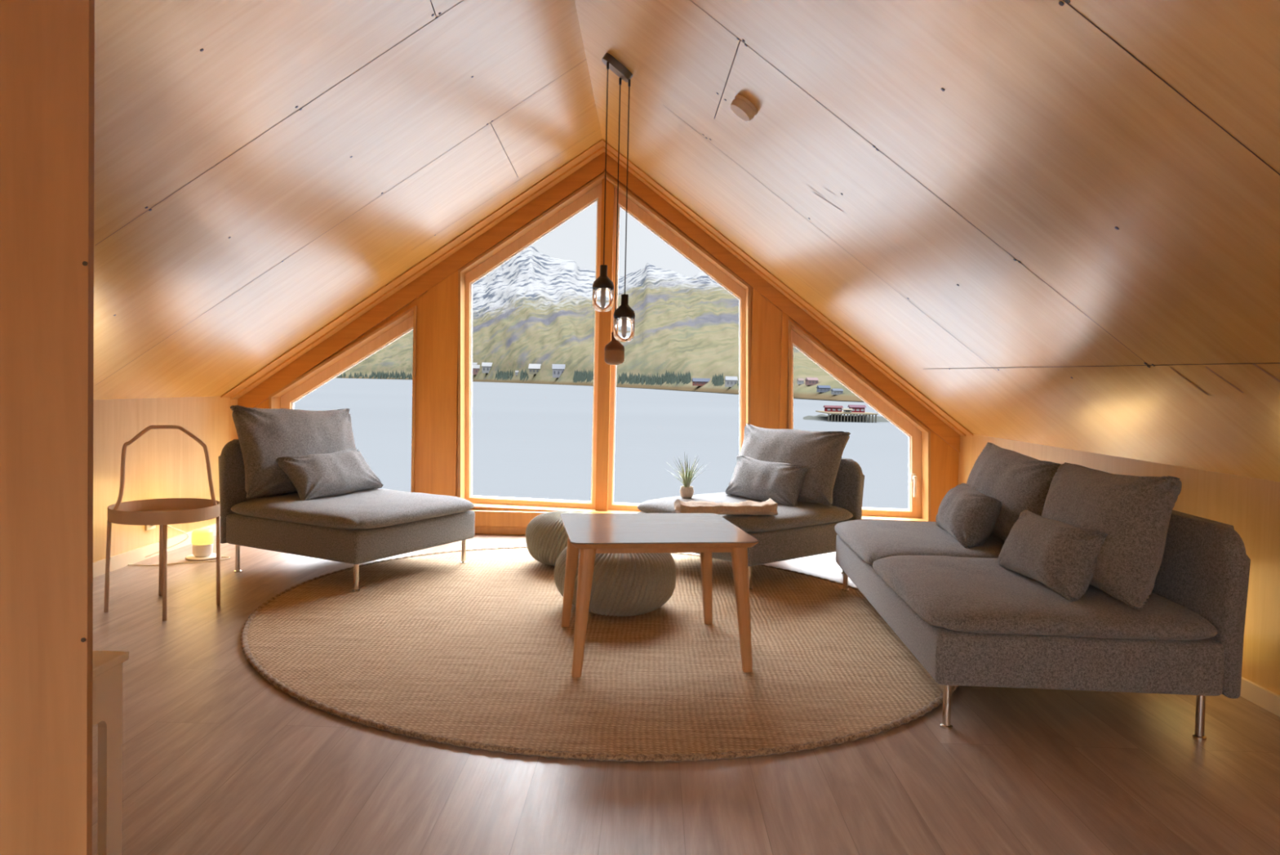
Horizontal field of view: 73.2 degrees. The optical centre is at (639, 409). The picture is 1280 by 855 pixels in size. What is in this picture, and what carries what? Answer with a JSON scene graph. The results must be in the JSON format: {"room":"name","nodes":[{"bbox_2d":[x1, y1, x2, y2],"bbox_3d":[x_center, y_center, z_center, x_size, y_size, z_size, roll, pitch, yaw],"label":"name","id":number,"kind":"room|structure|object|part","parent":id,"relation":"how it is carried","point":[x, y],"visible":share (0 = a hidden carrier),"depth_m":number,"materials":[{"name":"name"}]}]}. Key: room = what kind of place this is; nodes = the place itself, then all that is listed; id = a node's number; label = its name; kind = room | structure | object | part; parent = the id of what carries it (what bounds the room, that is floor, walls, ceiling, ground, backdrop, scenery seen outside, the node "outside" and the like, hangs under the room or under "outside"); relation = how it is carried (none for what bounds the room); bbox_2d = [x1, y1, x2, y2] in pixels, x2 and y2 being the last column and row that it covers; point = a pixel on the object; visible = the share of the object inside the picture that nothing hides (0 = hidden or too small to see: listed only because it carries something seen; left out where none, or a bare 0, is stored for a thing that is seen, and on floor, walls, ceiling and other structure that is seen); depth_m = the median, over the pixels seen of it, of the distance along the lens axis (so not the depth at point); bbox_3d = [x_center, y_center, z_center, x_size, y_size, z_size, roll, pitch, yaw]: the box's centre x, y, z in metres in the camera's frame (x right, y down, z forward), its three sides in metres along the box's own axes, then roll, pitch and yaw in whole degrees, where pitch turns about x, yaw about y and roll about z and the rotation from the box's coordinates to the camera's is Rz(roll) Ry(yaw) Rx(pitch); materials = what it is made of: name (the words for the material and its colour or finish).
{"room":"attic living room","nodes":[
{"label":"attic living room","id":0,"kind":"room"},
{"bbox_2d":[0,0,94,854],"bbox_3d":[-1.046,-0.182,1.214,0.550,2.387,0.014,1,2,1],"label":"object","id":1,"kind":"structure","parent":0,"point":[47,46],"depth_m":1.21,"materials":[{"name":"brown wood"}]},
{"bbox_2d":[93,395,238,562],"bbox_3d":[-2.940,0.503,1.374,0.100,0.924,9.436,1,2,1],"label":"wall","id":2,"kind":"structure","parent":0,"point":[162,463],"depth_m":5.01,"materials":[{"name":"brown wood"}]},
{"bbox_2d":[145,524,155,530],"bbox_3d":[-2.829,0.651,5.004,0.035,0.090,0.090,1,2,1],"label":"wall socket","id":3,"kind":"object","parent":2,"relation":"attached to","point":[147,526],"visible":0.35,"depth_m":4.98,"materials":[{"name":"beige plastic"}]},
{"bbox_2d":[93,523,216,577],"bbox_3d":[-2.892,0.929,1.376,0.014,0.075,9.416,1,2,1],"label":"baseboard","id":4,"kind":"structure","parent":2,"relation":"attached to","point":[121,560],"depth_m":4.89,"materials":[{"name":"beige paint"}]},
{"bbox_2d":[220,139,604,399],"bbox_3d":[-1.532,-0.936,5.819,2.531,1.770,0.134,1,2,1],"label":"trim","id":5,"kind":"structure","parent":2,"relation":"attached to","point":[580,157],"depth_m":5.80,"materials":[{"name":"brown wood"}]},
{"bbox_2d":[93,0,602,399],"bbox_3d":[-1.645,-0.845,1.396,2.668,1.992,9.796,1,2,1],"label":"ceiling","id":6,"kind":"structure","parent":0,"point":[264,169],"depth_m":3.62,"materials":[{"name":"brown wood"}]},
{"bbox_2d":[254,169,959,521],"bbox_3d":[-0.284,-0.462,6.135,5.044,2.686,0.250,1,2,1],"label":"wall","id":7,"kind":"structure","parent":0,"point":[944,459],"depth_m":6.01,"materials":[{"name":"brown wood"}]},
{"bbox_2d":[268,305,417,492],"bbox_3d":[-2.083,-0.027,6.097,1.022,1.422,0.148,1,2,1],"label":"trim","id":8,"kind":"structure","parent":7,"relation":"attached to","point":[275,397],"depth_m":6.03,"materials":[{"name":"brown wood"}]},
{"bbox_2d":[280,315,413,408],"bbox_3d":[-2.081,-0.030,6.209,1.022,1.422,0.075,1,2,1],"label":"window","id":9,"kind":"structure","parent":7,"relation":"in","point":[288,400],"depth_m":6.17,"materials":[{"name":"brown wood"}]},
{"bbox_2d":[237,152,604,408],"bbox_3d":[-1.531,-0.868,6.003,2.530,1.916,0.022,1,2,1],"label":"beam","id":10,"kind":"structure","parent":7,"relation":"attached to","point":[594,168],"depth_m":5.99,"materials":[{"name":"brown wood"}]},
{"bbox_2d":[424,269,458,496],"bbox_3d":[-1.386,-0.059,6.027,0.218,1.834,0.018,1,2,1],"label":"post","id":11,"kind":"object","parent":7,"relation":"attached to","point":[442,357],"depth_m":6.02,"materials":[{"name":"brown wood"}]},
{"bbox_2d":[474,525,526,534],"bbox_3d":[-0.255,0.859,6.014,2.044,0.054,0.032,1,2,1],"label":"baseboard","id":12,"kind":"structure","parent":7,"relation":"attached to","point":[478,530],"depth_m":6.01,"materials":[{"name":"brown wood"}]},
{"bbox_2d":[469,509,587,527],"bbox_3d":[-0.253,0.777,6.002,2.044,0.109,0.052,1,2,1],"label":"trim","id":13,"kind":"structure","parent":7,"relation":"attached to","point":[512,518],"depth_m":5.99,"materials":[{"name":"brown wood"}]},
{"bbox_2d":[465,183,601,508],"bbox_3d":[-0.780,-0.460,6.179,0.982,2.356,0.075,1,2,1],"label":"window","id":14,"kind":"structure","parent":7,"relation":"in","point":[594,195],"depth_m":6.15,"materials":[{"name":"brown wood"}]},
{"bbox_2d":[457,173,750,512],"bbox_3d":[-0.238,-0.438,6.060,2.070,2.397,0.148,1,2,1],"label":"trim","id":15,"kind":"structure","parent":7,"relation":"attached to","point":[483,257],"depth_m":6.03,"materials":[{"name":"brown wood"}]},
{"bbox_2d":[595,177,614,511],"bbox_3d":[-0.247,-0.452,6.134,0.085,2.371,0.150,1,2,1],"label":"trim","id":16,"kind":"structure","parent":7,"relation":"attached to","point":[605,317],"depth_m":6.07,"materials":[{"name":"brown wood"}]},
{"bbox_2d":[608,188,745,511],"bbox_3d":[0.297,-0.404,6.166,1.002,2.347,0.075,1,2,1],"label":"window","id":17,"kind":"structure","parent":7,"relation":"in","point":[634,211],"depth_m":6.13,"materials":[{"name":"brown wood"}]},
{"bbox_2d":[750,288,760,426],"bbox_3d":[0.789,0.032,6.000,0.055,1.748,0.018,1,2,1],"label":"trim","id":18,"kind":"structure","parent":7,"relation":"attached to","point":[756,300],"depth_m":5.98,"materials":[{"name":"brown wood"}]},
{"bbox_2d":[604,151,959,452],"bbox_3d":[0.986,-0.750,5.973,2.507,2.039,0.022,1,2,1],"label":"beam","id":19,"kind":"structure","parent":7,"relation":"attached to","point":[635,185],"depth_m":5.96,"materials":[{"name":"brown wood"}]},
{"bbox_2d":[778,311,789,428],"bbox_3d":[0.992,0.116,6.000,0.047,1.590,0.018,1,2,1],"label":"trim","id":20,"kind":"structure","parent":7,"relation":"attached to","point":[784,327],"depth_m":5.98,"materials":[{"name":"brown wood"}]},
{"bbox_2d":[791,328,921,517],"bbox_3d":[1.525,0.082,6.139,1.024,1.394,0.125,1,2,1],"label":"window","id":21,"kind":"structure","parent":7,"relation":"in","point":[914,510],"depth_m":6.12,"materials":[{"name":"brown wood"}]},
{"bbox_3d":[1.944,0.545,6.103,0.024,0.147,0.038,1,2,1],"label":"handle","id":22,"kind":"part","parent":21,"relation":"part of","materials":[{"name":"beige plastic"}]},
{"bbox_2d":[787,320,930,521],"bbox_3d":[1.524,0.084,6.051,1.024,1.394,0.148,1,2,1],"label":"trim","id":23,"kind":"structure","parent":7,"relation":"attached to","point":[926,433],"depth_m":6.00,"materials":[{"name":"brown wood"}]},
{"bbox_2d":[92,533,1279,854],"bbox_3d":[-0.379,1.080,1.446,5.244,0.120,9.816,1,2,1],"label":"floor","id":24,"kind":"structure","parent":0,"point":[218,759],"depth_m":2.35,"materials":[{"name":"wood"}]},
{"bbox_2d":[92,649,128,854],"bbox_3d":[-1.227,0.750,1.480,0.338,0.500,0.600,1,2,1],"label":"base cabinet","id":25,"kind":"object","parent":24,"relation":"on","point":[107,665],"visible":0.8,"depth_m":1.73,"materials":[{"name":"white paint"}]},
{"bbox_3d":[-1.222,0.509,1.473,0.338,0.018,0.600,1,2,1],"label":"panel","id":26,"kind":"part","parent":25,"relation":"part of","materials":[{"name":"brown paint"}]},
{"bbox_2d":[103,424,220,620],"bbox_3d":[-2.164,0.488,3.931,0.450,0.837,0.450,1,2,1],"label":"side table","id":27,"kind":"object","parent":24,"relation":"on","point":[162,512],"visible":1,"depth_m":3.86,"materials":[{"name":"beige"}]},
{"bbox_3d":[-2.375,0.697,3.848,0.029,0.415,0.017,1,2,-23],"label":"leg","id":28,"kind":"part","parent":27,"relation":"part of","materials":[{"name":"beige"}]},
{"bbox_3d":[-2.296,0.690,4.135,0.017,0.416,0.063,0,2,-33],"label":"leg","id":29,"kind":"part","parent":27,"relation":"part of","materials":[{"name":"beige"}]},
{"bbox_2d":[106,497,220,524],"bbox_3d":[-2.163,0.462,3.930,0.450,0.058,0.450,1,2,1],"label":"tray","id":30,"kind":"object","parent":27,"relation":"on","point":[162,511],"depth_m":3.86,"materials":[{"name":"beige"}]},
{"bbox_3d":[-2.061,0.707,3.740,0.017,0.415,0.040,0,2,-29],"label":"leg","id":31,"kind":"part","parent":27,"relation":"part of","materials":[{"name":"beige"}]},
{"bbox_3d":[-2.156,0.279,3.916,0.444,0.418,0.017,1,2,-21],"label":"handle","id":32,"kind":"part","parent":27,"relation":"part of","materials":[{"name":"beige"}]},
{"bbox_3d":[-1.959,0.701,4.006,0.020,0.415,0.018,1,2,1],"label":"leg","id":33,"kind":"part","parent":27,"relation":"part of","materials":[{"name":"beige"}]},
{"bbox_2d":[127,524,230,565],"bbox_3d":[-2.640,0.758,4.967,0.515,0.210,0.404,1,2,1],"label":"power cable","id":34,"kind":"object","parent":24,"relation":"on","point":[227,557],"visible":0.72,"depth_m":4.92,"materials":[{"name":"beige plastic"}]},
{"bbox_2d":[185,528,216,560],"bbox_3d":[-2.546,0.779,5.020,0.180,0.173,0.180,1,2,1],"label":"lamp","id":35,"kind":"object","parent":24,"relation":"on","point":[202,539],"visible":0.93,"depth_m":4.98,"materials":[{"name":"yellow glass"}]},
{"bbox_3d":[-2.545,0.736,5.018,0.116,0.088,0.116,1,2,1],"label":"lamp shade","id":36,"kind":"part","parent":35,"relation":"part of","materials":[{"name":"yellow glass"}]},
{"bbox_2d":[240,546,958,761],"bbox_3d":[-0.214,0.938,3.991,3.101,0.021,3.111,1,2,1],"label":"round rug","id":37,"kind":"object","parent":24,"relation":"on","point":[477,653],"visible":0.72,"depth_m":3.26,"materials":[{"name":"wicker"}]},
{"bbox_2d":[217,439,475,591],"bbox_3d":[-1.609,0.534,4.835,1.066,0.715,0.932,2,2,28],"label":"armchair","id":38,"kind":"object","parent":37,"relation":"on","point":[356,527],"visible":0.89,"depth_m":4.54,"materials":[{"name":"grey fabric"}]},
{"bbox_3d":[-2.188,0.804,4.692,0.038,0.158,0.038,2,2,28],"label":"leg","id":39,"kind":"part","parent":38,"relation":"part of","materials":[{"name":"silver metal"}]},
{"bbox_3d":[-2.047,0.440,5.071,0.065,0.560,0.912,2,2,28],"label":"backrest","id":40,"kind":"part","parent":38,"relation":"part of","materials":[{"name":"grey fabric"}]},
{"bbox_2d":[230,404,355,497],"bbox_3d":[-1.963,0.233,5.013,0.362,0.584,0.869,2,2,27],"label":"cushion","id":41,"kind":"object","parent":38,"relation":"on","point":[265,435],"visible":0.79,"depth_m":4.79,"materials":[{"name":"grey fabric"}]},
{"bbox_2d":[275,447,382,500],"bbox_3d":[-1.766,0.369,4.942,0.327,0.348,0.618,2,2,25],"label":"lumbar cushion","id":42,"kind":"object","parent":38,"relation":"on","point":[313,476],"visible":1,"depth_m":4.83,"materials":[{"name":"grey fabric"}]},
{"bbox_2d":[231,488,474,529],"bbox_3d":[-1.583,0.529,4.822,1.008,0.088,0.932,2,2,28],"label":"seat cushion","id":43,"kind":"object","parent":38,"relation":"on","point":[380,508],"depth_m":4.55,"materials":[{"name":"grey fabric"}]},
{"bbox_3d":[-1.405,0.827,4.270,0.038,0.145,0.038,2,2,28],"label":"leg","id":44,"kind":"part","parent":38,"relation":"part of","materials":[{"name":"silver metal"}]},
{"bbox_3d":[-1.020,0.814,4.984,0.038,0.145,0.038,2,2,28],"label":"leg","id":45,"kind":"part","parent":38,"relation":"part of","materials":[{"name":"silver metal"}]},
{"bbox_2d":[525,511,583,565],"bbox_3d":[-0.424,0.751,5.012,0.503,0.330,0.478,1,2,-7],"label":"knitted pouf","id":46,"kind":"object","parent":37,"relation":"on","point":[546,535],"visible":0.44,"depth_m":4.83,"materials":[{"name":"fabric"}]},
{"bbox_2d":[554,546,676,616],"bbox_3d":[-0.117,0.773,4.081,0.578,0.366,0.606,1,2,-16],"label":"knitted pouf","id":47,"kind":"object","parent":37,"relation":"on","point":[624,584],"visible":0.59,"depth_m":3.84,"materials":[{"name":"fabric"}]},
{"bbox_2d":[560,512,758,676],"bbox_3d":[0.043,0.712,3.467,0.700,0.487,0.700,1,2,-9],"label":"coffee table","id":48,"kind":"object","parent":37,"relation":"on","point":[591,534],"visible":1,"depth_m":3.22,"materials":[{"name":"brown wood"}]},
{"bbox_3d":[-0.292,0.710,3.714,0.084,0.462,0.084,1,2,-9],"label":"leg","id":49,"kind":"part","parent":48,"relation":"part of","materials":[{"name":"brown wood"}]},
{"bbox_3d":[-0.204,0.729,3.133,0.084,0.462,0.084,1,2,-9],"label":"leg","id":50,"kind":"part","parent":48,"relation":"part of","materials":[{"name":"brown wood"}]},
{"bbox_3d":[0.289,0.720,3.802,0.084,0.462,0.084,1,2,-9],"label":"leg","id":51,"kind":"part","parent":48,"relation":"part of","materials":[{"name":"brown wood"}]},
{"bbox_3d":[0.377,0.739,3.222,0.084,0.462,0.084,1,2,-9],"label":"leg","id":52,"kind":"part","parent":48,"relation":"part of","materials":[{"name":"brown wood"}]},
{"bbox_2d":[637,457,864,590],"bbox_3d":[0.626,0.606,5.068,0.974,0.655,0.955,0,2,-40],"label":"armchair","id":53,"kind":"object","parent":37,"relation":"on","point":[806,529],"visible":0.52,"depth_m":4.76,"materials":[{"name":"grey fabric"}]},
{"bbox_2d":[669,453,706,497],"bbox_3d":[0.285,0.388,5.176,0.279,0.281,0.291,1,2,1],"label":"potted grass","id":54,"kind":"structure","parent":53,"relation":"on","point":[686,491],"depth_m":5.14,"materials":[{"name":"plant"}]},
{"bbox_2d":[680,485,693,497],"bbox_3d":[0.280,0.495,5.164,0.084,0.068,0.084,1,2,1],"label":"pot","id":55,"kind":"object","parent":54,"relation":"attached to","point":[686,491],"depth_m":5.13,"materials":[{"name":"ceramic"}]},
{"bbox_2d":[674,497,777,515],"bbox_3d":[0.451,0.511,4.553,0.542,0.077,0.265,1,2,1],"label":"throw blanket","id":56,"kind":"object","parent":53,"relation":"on","point":[769,507],"visible":0.87,"depth_m":4.51,"materials":[{"name":"fabric"}]},
{"bbox_2d":[637,492,853,532],"bbox_3d":[0.605,0.579,5.049,0.917,0.087,0.955,0,2,-40],"label":"seat cushion","id":57,"kind":"object","parent":53,"relation":"on","point":[806,516],"depth_m":4.81,"materials":[{"name":"grey fabric"}]},
{"bbox_3d":[0.569,0.870,4.489,0.038,0.134,0.038,0,2,-40],"label":"leg","id":58,"kind":"part","parent":53,"relation":"part of","materials":[{"name":"silver metal"}]},
{"bbox_2d":[724,455,808,506],"bbox_3d":[0.751,0.425,5.141,0.253,0.311,0.586,0,2,-37],"label":"lumbar cushion","id":59,"kind":"object","parent":53,"relation":"on","point":[753,478],"visible":0.94,"depth_m":5.04,"materials":[{"name":"grey fabric"}]},
{"bbox_2d":[728,422,850,506],"bbox_3d":[0.880,0.318,5.200,0.358,0.505,0.811,0,2,-39],"label":"cushion","id":60,"kind":"object","parent":53,"relation":"on","point":[822,451],"visible":0.7,"depth_m":4.98,"materials":[{"name":"grey fabric"}]},
{"bbox_3d":[0.978,0.534,5.354,0.065,0.512,0.938,0,2,-40],"label":"backrest","id":61,"kind":"part","parent":53,"relation":"part of","materials":[{"name":"grey fabric"}]},
{"bbox_2d":[834,509,1250,740],"bbox_3d":[1.433,0.663,3.599,0.956,0.665,1.889,1,2,3],"label":"sofa","id":62,"kind":"object","parent":24,"relation":"on","point":[969,619],"visible":0.77,"depth_m":2.70,"materials":[{"name":"grey fabric"}]},
{"bbox_3d":[1.075,0.879,4.509,0.038,0.136,0.038,1,2,3],"label":"leg","id":63,"kind":"part","parent":62,"relation":"part of","materials":[{"name":"silver metal"}]},
{"bbox_2d":[834,519,1004,564],"bbox_3d":[1.432,0.625,4.065,0.898,0.086,0.955,1,2,3],"label":"seat cushion","id":64,"kind":"object","parent":62,"relation":"on","point":[870,540],"depth_m":3.89,"materials":[{"name":"grey fabric"}]},
{"bbox_3d":[0.977,0.936,2.745,0.038,0.149,0.038,1,2,3],"label":"leg","id":65,"kind":"part","parent":62,"relation":"part of","materials":[{"name":"silver metal"}]},
{"bbox_2d":[935,482,1001,548],"bbox_3d":[1.505,0.484,3.972,0.305,0.331,0.559,1,2,8],"label":"lumbar cushion","id":66,"kind":"object","parent":62,"relation":"on","point":[969,515],"visible":1,"depth_m":3.76,"materials":[{"name":"grey fabric"}]},
{"bbox_2d":[966,441,1061,541],"bbox_3d":[1.694,0.391,3.988,0.354,0.498,0.858,1,2,3],"label":"cushion","id":67,"kind":"object","parent":62,"relation":"on","point":[1021,482],"visible":0.56,"depth_m":3.75,"materials":[{"name":"grey fabric"}]},
{"bbox_2d":[872,555,1217,639],"bbox_3d":[1.380,0.651,3.132,0.899,0.088,0.952,1,2,3],"label":"seat cushion","id":68,"kind":"object","parent":62,"relation":"on","point":[955,597],"depth_m":2.76,"materials":[{"name":"grey fabric"}]},
{"bbox_2d":[997,509,1107,601],"bbox_3d":[1.456,0.509,3.074,0.279,0.317,0.566,1,2,0],"label":"lumbar cushion","id":69,"kind":"object","parent":62,"relation":"on","point":[1061,556],"visible":0.99,"depth_m":2.90,"materials":[{"name":"grey fabric"}]},
{"bbox_2d":[1040,462,1182,608],"bbox_3d":[1.627,0.420,3.062,0.353,0.512,0.842,1,2,5],"label":"cushion","id":70,"kind":"object","parent":62,"relation":"on","point":[1135,512],"visible":0.71,"depth_m":2.75,"materials":[{"name":"grey fabric"}]},
{"bbox_3d":[1.756,0.955,2.702,0.038,0.149,0.038,1,2,3],"label":"leg","id":71,"kind":"part","parent":62,"relation":"part of","materials":[{"name":"silver metal"}]},
{"bbox_3d":[1.880,0.601,3.571,0.065,0.520,1.868,1,2,3],"label":"backrest","id":72,"kind":"part","parent":62,"relation":"part of","materials":[{"name":"grey fabric"}]},
{"bbox_2d":[574,0,1279,481],"bbox_3d":[0.987,-0.712,1.364,2.630,2.140,9.796,1,2,1],"label":"ceiling","id":73,"kind":"structure","parent":0,"point":[1057,222],"depth_m":2.67,"materials":[{"name":"brown wood"}]},
{"bbox_2d":[591,53,635,364],"bbox_3d":[-0.111,-0.930,4.029,0.202,1.441,0.184,1,2,1],"label":"pendant lamp","id":74,"kind":"object","parent":73,"relation":"attached to","point":[624,324],"depth_m":3.98,"materials":[{"name":"black metal"}]},
{"bbox_3d":[-0.160,-1.025,3.985,0.101,1.145,0.101,1,2,1],"label":"pendant lamp","id":75,"kind":"part","parent":74,"relation":"part of","materials":[{"name":"black metal"}]},
{"bbox_3d":[-0.172,-0.505,4.001,0.100,0.106,0.100,1,2,1],"label":"lamp shade","id":76,"kind":"part","parent":74,"relation":"part of","materials":[{"name":"clear glass"}]},
{"bbox_3d":[-0.158,-1.126,3.982,0.005,0.916,0.005,1,2,1],"label":"cord","id":77,"kind":"part","parent":74,"relation":"part of","materials":[{"name":"grey plastic"}]},
{"bbox_3d":[-0.108,-0.884,4.075,0.095,1.346,0.095,1,2,1],"label":"pendant lamp","id":78,"kind":"part","parent":74,"relation":"part of","materials":[{"name":"black metal"}]},
{"bbox_3d":[-0.122,-0.245,4.094,0.094,0.067,0.094,1,2,1],"label":"lamp shade","id":79,"kind":"part","parent":74,"relation":"part of","materials":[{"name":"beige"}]},
{"bbox_3d":[-0.105,-1.590,4.013,0.146,0.122,0.090,1,2,1],"label":"ceiling canopy","id":80,"kind":"part","parent":74,"relation":"part of","materials":[{"name":"black metal"}]},
{"bbox_3d":[-0.106,-0.954,4.072,0.005,1.179,0.005,1,2,1],"label":"cord","id":81,"kind":"part","parent":74,"relation":"part of","materials":[{"name":"grey plastic"}]},
{"bbox_3d":[-0.074,-0.370,4.007,0.100,0.113,0.100,1,2,1],"label":"lamp shade","id":82,"kind":"part","parent":74,"relation":"part of","materials":[{"name":"clear glass"}]},
{"bbox_3d":[-0.060,-1.019,3.987,0.005,0.973,0.005,1,2,1],"label":"cord","id":83,"kind":"part","parent":74,"relation":"part of","materials":[{"name":"grey plastic"}]},
{"bbox_2d":[730,94,757,121],"bbox_3d":[0.400,-1.158,3.318,0.105,0.094,0.106,1,2,1],"label":"smoke detector","id":84,"kind":"object","parent":73,"relation":"attached to","point":[742,107],"visible":1,"depth_m":3.28,"materials":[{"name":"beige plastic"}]},
{"bbox_2d":[958,434,1279,695],"bbox_3d":[2.200,0.689,1.309,0.100,0.784,9.436,1,2,1],"label":"wall","id":85,"kind":"structure","parent":0,"point":[1251,505],"depth_m":3.10,"materials":[{"name":"brown wood"}]},
{"bbox_2d":[602,139,973,435],"bbox_3d":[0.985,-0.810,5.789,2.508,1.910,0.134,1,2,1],"label":"trim","id":86,"kind":"structure","parent":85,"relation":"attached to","point":[609,147],"depth_m":5.77,"materials":[{"name":"brown wood"}]},
{"bbox_2d":[1240,676,1279,716],"bbox_3d":[2.135,1.047,1.311,0.014,0.065,9.416,1,2,1],"label":"baseboard","id":87,"kind":"structure","parent":85,"relation":"attached to","point":[1264,698],"depth_m":2.99,"materials":[{"name":"beige paint"}]},
{"label":"outside","id":88,"kind":"structure","parent":0,"visible":0},
{"bbox_2d":[293,377,908,508],"bbox_3d":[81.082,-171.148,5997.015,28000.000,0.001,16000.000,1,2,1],"label":"fjord","id":89,"kind":"structure","parent":88,"point":[530,440],"depth_m":110.44,"materials":[{"name":"liquid"}]},
{"bbox_2d":[803,413,889,422],"bbox_3d":[48.354,1.607,196.652,26.135,1.559,28.484,1,2,1],"label":"skerry","id":90,"kind":"structure","parent":89,"relation":"on","point":[821,416],"depth_m":189.08,"materials":[{"name":"black"}]},
{"bbox_2d":[815,410,877,422],"bbox_3d":[44.375,1.663,186.188,10.459,2.200,13.000,1,2,1],"label":"quay","id":91,"kind":"object","parent":89,"relation":"on","point":[822,411],"visible":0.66,"depth_m":179.80,"materials":[{"name":"grey"}]},
{"bbox_2d":[822,404,843,411],"bbox_3d":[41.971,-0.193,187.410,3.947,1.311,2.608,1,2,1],"label":"cabin","id":92,"kind":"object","parent":91,"relation":"on","point":[827,408],"visible":0.96,"depth_m":186.42,"materials":[{"name":"red"}]},
{"bbox_2d":[841,408,852,412],"bbox_3d":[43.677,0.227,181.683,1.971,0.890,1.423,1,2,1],"label":"cabin","id":93,"kind":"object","parent":91,"relation":"on","point":[845,410],"visible":1,"depth_m":181.26,"materials":[{"name":"brown"}]},
{"bbox_2d":[847,404,866,412],"bbox_3d":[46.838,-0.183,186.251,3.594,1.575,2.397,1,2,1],"label":"cabin","id":94,"kind":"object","parent":91,"relation":"on","point":[855,408],"visible":0.91,"depth_m":185.37,"materials":[{"name":"red"}]},
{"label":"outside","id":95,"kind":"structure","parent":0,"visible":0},
{"bbox_2d":[335,244,863,401],"bbox_3d":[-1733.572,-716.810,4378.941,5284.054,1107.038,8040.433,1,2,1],"label":"mountain","id":96,"kind":"structure","parent":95,"point":[535,307],"depth_m":3049.29},
{"bbox_2d":[472,364,479,374],"bbox_3d":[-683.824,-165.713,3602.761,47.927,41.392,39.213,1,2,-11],"label":"house","id":97,"kind":"structure","parent":96,"relation":"on","point":[476,368],"depth_m":3585.93,"materials":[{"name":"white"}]},
{"bbox_2d":[481,362,492,373],"bbox_3d":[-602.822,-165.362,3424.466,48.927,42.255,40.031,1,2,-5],"label":"house","id":98,"kind":"structure","parent":96,"relation":"on","point":[486,366],"depth_m":3406.72,"materials":[{"name":"grey"}]},
{"bbox_2d":[528,363,541,373],"bbox_3d":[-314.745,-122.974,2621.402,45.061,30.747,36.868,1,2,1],"label":"house","id":99,"kind":"structure","parent":96,"relation":"on","point":[533,368],"depth_m":2605.65,"materials":[{"name":"grey"}]},
{"bbox_2d":[337,368,738,386],"bbox_3d":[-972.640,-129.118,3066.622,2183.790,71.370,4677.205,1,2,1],"label":"belt","id":100,"kind":"object","parent":96,"relation":"on","point":[671,378],"visible":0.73,"depth_m":1454.87,"materials":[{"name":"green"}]},
{"bbox_2d":[551,364,565,377],"bbox_3d":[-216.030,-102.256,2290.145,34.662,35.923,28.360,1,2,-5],"label":"house","id":101,"kind":"structure","parent":96,"relation":"on","point":[557,369],"depth_m":2278.24,"materials":[{"name":"grey"}]},
{"bbox_2d":[691,377,711,386],"bbox_3d":[63.695,-28.194,888.630,19.631,7.958,16.062,1,2,-2],"label":"house","id":102,"kind":"structure","parent":96,"relation":"on","point":[695,381],"depth_m":882.00,"materials":[{"name":"grey"}]},
{"bbox_2d":[724,376,737,386],"bbox_3d":[79.187,-24.137,749.354,10.597,9.152,8.670,1,2,-2],"label":"house","id":103,"kind":"structure","parent":96,"relation":"on","point":[730,381],"depth_m":745.62,"materials":[{"name":"grey"}]},
{"bbox_2d":[796,377,804,384],"bbox_3d":[103.160,-18.028,553.597,3.970,3.918,3.248,1,2,-5],"label":"house","id":104,"kind":"structure","parent":96,"relation":"on","point":[800,380],"depth_m":552.34,"materials":[{"name":"grey"}]},
{"bbox_2d":[804,377,818,385],"bbox_3d":[107.520,-17.608,539.709,7.189,4.776,5.882,1,2,-11],"label":"house","id":105,"kind":"structure","parent":96,"relation":"on","point":[808,380],"depth_m":537.51,"materials":[{"name":"white"}]},
{"bbox_2d":[816,385,831,391],"bbox_3d":[106.005,-11.909,497.748,7.155,3.973,5.854,1,2,-5],"label":"house","id":106,"kind":"structure","parent":96,"relation":"on","point":[820,388],"depth_m":495.36,"materials":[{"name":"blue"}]},
{"bbox_2d":[831,388,843,394],"bbox_3d":[108.228,-9.805,473.531,5.858,3.373,4.793,1,2,-5],"label":"house","id":107,"kind":"structure","parent":96,"relation":"on","point":[833,391],"depth_m":471.52,"materials":[{"name":"grey"}]},
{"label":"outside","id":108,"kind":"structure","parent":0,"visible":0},
{"bbox_2d":[691,271,719,285],"bbox_3d":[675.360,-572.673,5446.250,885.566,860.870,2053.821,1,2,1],"label":"mountain","id":109,"kind":"structure","parent":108,"point":[701,275],"depth_m":6295.05}
]}

